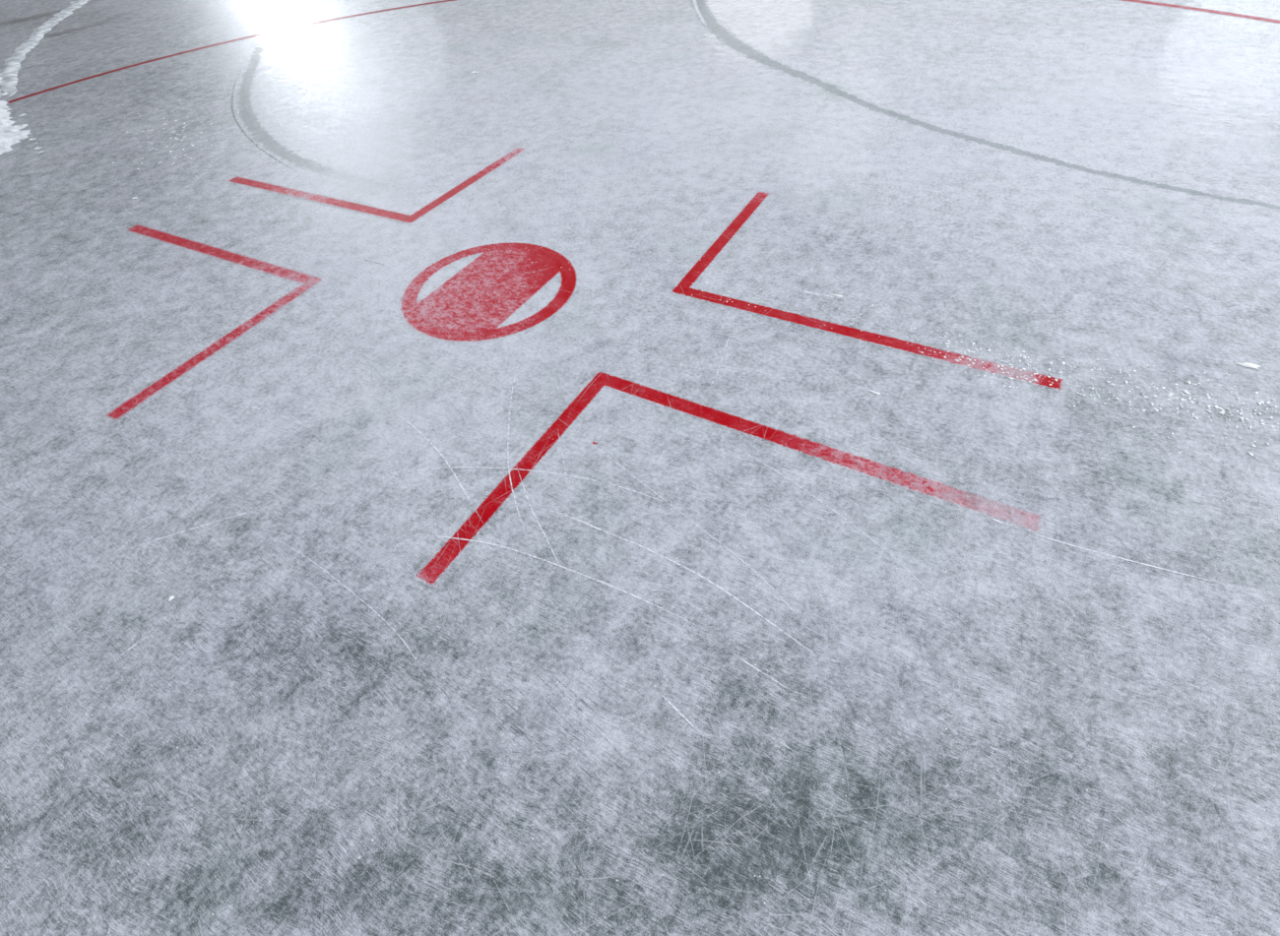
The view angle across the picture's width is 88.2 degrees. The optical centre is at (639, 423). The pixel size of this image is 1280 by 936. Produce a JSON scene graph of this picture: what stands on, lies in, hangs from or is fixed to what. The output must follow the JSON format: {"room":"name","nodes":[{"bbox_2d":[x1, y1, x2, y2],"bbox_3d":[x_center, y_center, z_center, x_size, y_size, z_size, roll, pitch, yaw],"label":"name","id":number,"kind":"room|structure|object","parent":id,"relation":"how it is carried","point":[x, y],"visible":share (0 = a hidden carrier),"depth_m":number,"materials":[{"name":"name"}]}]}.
{"room":"ice rink","nodes":[
{"label":"ice rink","id":0,"kind":"room"},
{"bbox_2d":[0,0,1279,935],"bbox_3d":[-2.597,-9.264,11.373,64.000,0.001,48.000,19,50,23],"label":"floor","id":1,"kind":"structure","parent":0,"point":[633,100],"depth_m":1.63,"materials":[{"name":"white ice"}]},
{"bbox_2d":[0,69,30,154],"bbox_3d":[-4.790,-2.447,4.696,0.603,0.035,3.951,-31,50,-23],"label":"heap","id":2,"kind":"object","parent":1,"relation":"on","point":[10,135],"visible":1,"depth_m":3.84,"materials":[{"name":"white snow"}]},
{"bbox_2d":[0,0,88,96],"bbox_3d":[-5.035,-3.324,5.618,0.382,0.018,3.783,-18,46,-12],"label":"snow ridge","id":3,"kind":"object","parent":1,"relation":"on","point":[12,65],"visible":1,"depth_m":5.29,"materials":[{"name":"white snow"}]},
{"bbox_2d":[0,0,101,26],"bbox_3d":[-5.573,-3.972,6.339,0.415,0.001,1.375,19,50,23],"label":"grime streak","id":4,"kind":"object","parent":1,"relation":"on","point":[52,12],"visible":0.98,"depth_m":6.17},
{"bbox_2d":[41,2,166,39],"bbox_3d":[-4.751,-3.549,5.829,0.291,0.001,1.237,19,50,23],"label":"grime streak","id":5,"kind":"object","parent":1,"relation":"on","point":[115,17],"visible":1,"depth_m":5.77},
{"bbox_2d":[119,635,147,656],"bbox_3d":[-1.073,0.472,1.399,0.014,0.001,0.079,19,50,23],"label":"skate mark","id":6,"kind":"object","parent":1,"relation":"on","point":[147,635],"visible":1,"depth_m":1.40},
{"bbox_2d":[28,91,240,169],"bbox_3d":[-2.675,-1.697,3.745,1.686,0.005,1.085,19,50,23],"label":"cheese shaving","id":7,"kind":"object","parent":1,"relation":"on","point":[36,148],"visible":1,"depth_m":3.61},
{"bbox_2d":[115,509,263,554],"bbox_3d":[-1.084,0.263,1.610,0.281,0.001,0.326,19,50,23],"label":"skate mark","id":8,"kind":"object","parent":1,"relation":"on","point":[261,509],"visible":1,"depth_m":1.62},
{"bbox_2d":[102,223,325,422],"bbox_3d":[-1.847,-0.441,2.399,1.186,0.001,0.817,19,50,23],"label":"faceoff corner mark","id":9,"kind":"object","parent":1,"relation":"on","point":[305,281],"visible":1,"depth_m":2.35,"materials":[{"name":"red paint"}]},
{"bbox_2d":[232,405,275,412],"bbox_3d":[-1.125,-0.041,1.921,0.186,0.001,0.051,19,50,23],"label":"skate mark","id":10,"kind":"object","parent":1,"relation":"on","point":[232,406],"visible":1,"depth_m":1.93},
{"bbox_2d":[234,43,430,202],"bbox_3d":[-1.880,-1.885,3.858,2.998,0.001,1.555,19,50,23],"label":"curved line marking","id":11,"kind":"object","parent":1,"relation":"on","point":[247,114],"visible":1,"depth_m":3.35,"materials":[{"name":"grey paint"}]},
{"bbox_2d":[230,82,284,164],"bbox_3d":[-2.166,-1.834,3.835,1.930,0.001,1.133,19,50,23],"label":"skate mark","id":12,"kind":"object","parent":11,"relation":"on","point":[234,83],"visible":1,"depth_m":3.58,"materials":[{"name":"grey"}]},
{"bbox_2d":[281,541,422,671],"bbox_3d":[-0.653,0.389,1.439,0.634,0.001,0.103,19,50,23],"label":"skate mark","id":13,"kind":"object","parent":1,"relation":"on","point":[282,542],"visible":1,"depth_m":1.44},
{"bbox_2d":[226,146,527,224],"bbox_3d":[-1.245,-1.225,3.127,1.186,0.001,0.815,19,50,23],"label":"faceoff corner mark","id":14,"kind":"object","parent":1,"relation":"on","point":[411,219],"visible":1,"depth_m":2.90,"materials":[{"name":"red paint"}]},
{"bbox_2d":[388,408,476,511],"bbox_3d":[-0.571,0.083,1.740,0.580,0.001,0.213,19,50,23],"label":"skate mark","id":15,"kind":"object","parent":1,"relation":"on","point":[389,409],"visible":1,"depth_m":1.73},
{"bbox_2d":[398,241,578,342],"bbox_3d":[-0.523,-0.473,2.295,0.622,0.001,0.622,19,50,23],"label":"dot","id":16,"kind":"object","parent":1,"relation":"on","point":[495,286],"visible":1,"depth_m":2.27,"materials":[{"name":"red paint"}]},
{"bbox_2d":[507,348,525,535],"bbox_3d":[-0.297,0.030,1.765,0.530,0.001,0.668,19,50,23],"label":"skate mark","id":17,"kind":"object","parent":1,"relation":"on","point":[521,349],"visible":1,"depth_m":1.75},
{"bbox_2d":[385,466,678,508],"bbox_3d":[-0.262,0.177,1.613,0.835,0.001,0.251,19,50,23],"label":"skate mark","id":18,"kind":"object","parent":1,"relation":"on","point":[454,467],"visible":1,"depth_m":1.67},
{"bbox_2d":[518,474,560,568],"bbox_3d":[-0.246,0.212,1.576,0.318,0.001,0.238,19,50,23],"label":"skate mark","id":19,"kind":"object","parent":1,"relation":"on","point":[519,475],"visible":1,"depth_m":1.55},
{"bbox_2d":[407,533,686,621],"bbox_3d":[-0.240,0.338,1.449,0.802,0.001,0.130,19,50,23],"label":"skate mark","id":20,"kind":"object","parent":1,"relation":"on","point":[408,534],"visible":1,"depth_m":1.47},
{"bbox_2d":[502,676,617,786],"bbox_3d":[-0.129,0.563,1.210,0.398,0.001,0.213,19,50,23],"label":"scuff","id":21,"kind":"object","parent":1,"relation":"on","point":[508,676],"visible":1,"depth_m":1.22,"materials":[{"name":"grey"}]},
{"bbox_2d":[558,434,566,487],"bbox_3d":[-0.202,0.090,1.695,0.147,0.001,0.175,19,50,23],"label":"skate mark","id":22,"kind":"object","parent":1,"relation":"on","point":[558,434],"visible":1,"depth_m":1.68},
{"bbox_2d":[4,116,1278,935],"bbox_3d":[-0.872,-0.692,2.552,5.983,0.001,4.246,19,50,23],"label":"hairline cuts","id":23,"kind":"object","parent":1,"relation":"on","point":[735,116],"visible":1,"depth_m":1.23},
{"bbox_2d":[20,209,1265,933],"bbox_3d":[-0.465,-0.051,1.863,3.691,0.001,2.511,19,50,23],"label":"ice grit","id":24,"kind":"object","parent":1,"relation":"on","point":[418,210],"visible":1,"depth_m":1.36,"materials":[{"name":"white ice"}]},
{"bbox_2d":[6,0,1279,104],"bbox_3d":[0.141,-2.251,4.021,7.558,0.001,4.106,19,50,23],"label":"circle","id":25,"kind":"object","parent":1,"relation":"on","point":[1274,21],"visible":1,"depth_m":4.59,"materials":[{"name":"red paint"}]},
{"bbox_2d":[519,505,814,654],"bbox_3d":[0.026,0.320,1.440,0.885,0.001,0.090,19,50,23],"label":"skate mark","id":26,"kind":"object","parent":1,"relation":"on","point":[520,505],"visible":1,"depth_m":1.43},
{"bbox_2d":[660,694,696,728],"bbox_3d":[0.074,0.535,1.218,0.114,0.001,0.036,19,50,23],"label":"skate mark","id":27,"kind":"object","parent":1,"relation":"on","point":[661,694],"visible":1,"depth_m":1.22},
{"bbox_2d":[565,423,808,628],"bbox_3d":[0.056,0.203,1.555,0.867,0.001,0.314,19,50,23],"label":"skate mark","id":28,"kind":"object","parent":1,"relation":"on","point":[565,423],"visible":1,"depth_m":1.50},
{"bbox_2d":[708,329,731,389],"bbox_3d":[0.235,-0.192,1.935,0.067,0.001,0.347,19,50,23],"label":"skate mark","id":29,"kind":"object","parent":1,"relation":"on","point":[731,330],"visible":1,"depth_m":1.93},
{"bbox_2d":[411,369,1045,588],"bbox_3d":[0.200,0.270,1.473,1.186,0.001,0.790,19,50,23],"label":"faceoff corner mark","id":30,"kind":"object","parent":1,"relation":"on","point":[430,573],"visible":1,"depth_m":1.64,"materials":[{"name":"red paint"}]},
{"bbox_2d":[737,656,786,688],"bbox_3d":[0.233,0.476,1.262,0.129,0.001,0.019,19,50,23],"label":"skate mark","id":31,"kind":"object","parent":1,"relation":"on","point":[737,657],"visible":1,"depth_m":1.26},
{"bbox_2d":[795,289,845,298],"bbox_3d":[0.588,-0.417,2.126,0.205,0.001,0.033,19,50,23],"label":"skate mark","id":32,"kind":"object","parent":1,"relation":"on","point":[796,289],"visible":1,"depth_m":2.12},
{"bbox_2d":[713,436,947,611],"bbox_3d":[0.384,0.202,1.522,0.742,0.001,0.286,19,50,23],"label":"skate mark","id":33,"kind":"object","parent":1,"relation":"on","point":[714,436],"visible":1,"depth_m":1.50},
{"bbox_2d":[668,190,1066,392],"bbox_3d":[0.794,-0.511,2.200,1.179,0.001,0.795,19,50,23],"label":"faceoff corner mark","id":34,"kind":"object","parent":1,"relation":"on","point":[684,288],"visible":1,"depth_m":2.03,"materials":[{"name":"red paint"}]},
{"bbox_2d":[688,0,1279,210],"bbox_3d":[1.394,-2.258,3.901,4.132,0.001,3.136,19,50,23],"label":"curved line marking","id":35,"kind":"object","parent":1,"relation":"on","point":[716,29],"visible":1,"depth_m":3.16,"materials":[{"name":"grey paint"}]},
{"bbox_2d":[692,0,706,26],"bbox_3d":[0.428,-2.978,4.725,0.626,0.001,1.018,19,50,23],"label":"skate mark","id":36,"kind":"object","parent":35,"relation":"on","point":[694,3],"visible":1,"depth_m":4.62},
{"bbox_2d":[691,272,1279,455],"bbox_3d":[0.903,-0.234,1.908,1.680,0.002,0.438,19,50,23],"label":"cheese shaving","id":37,"kind":"object","parent":1,"relation":"on","point":[968,351],"visible":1,"depth_m":1.73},
{"bbox_2d":[988,516,1031,533],"bbox_3d":[0.816,0.225,1.456,0.104,0.001,0.008,19,50,23],"label":"skate mark","id":38,"kind":"object","parent":1,"relation":"on","point":[989,517],"visible":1,"depth_m":1.46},
{"bbox_2d":[1006,524,1255,592],"bbox_3d":[1.031,0.282,1.376,0.550,0.001,0.048,19,50,23],"label":"skate mark","id":39,"kind":"object","parent":1,"relation":"on","point":[1006,525],"visible":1,"depth_m":1.37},
{"bbox_2d":[1235,362,1260,369],"bbox_3d":[1.617,-0.156,1.755,0.055,0.003,0.021,19,50,23],"label":"flake","id":40,"kind":"object","parent":1,"relation":"on","point":[1245,364],"visible":1,"depth_m":1.75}
]}

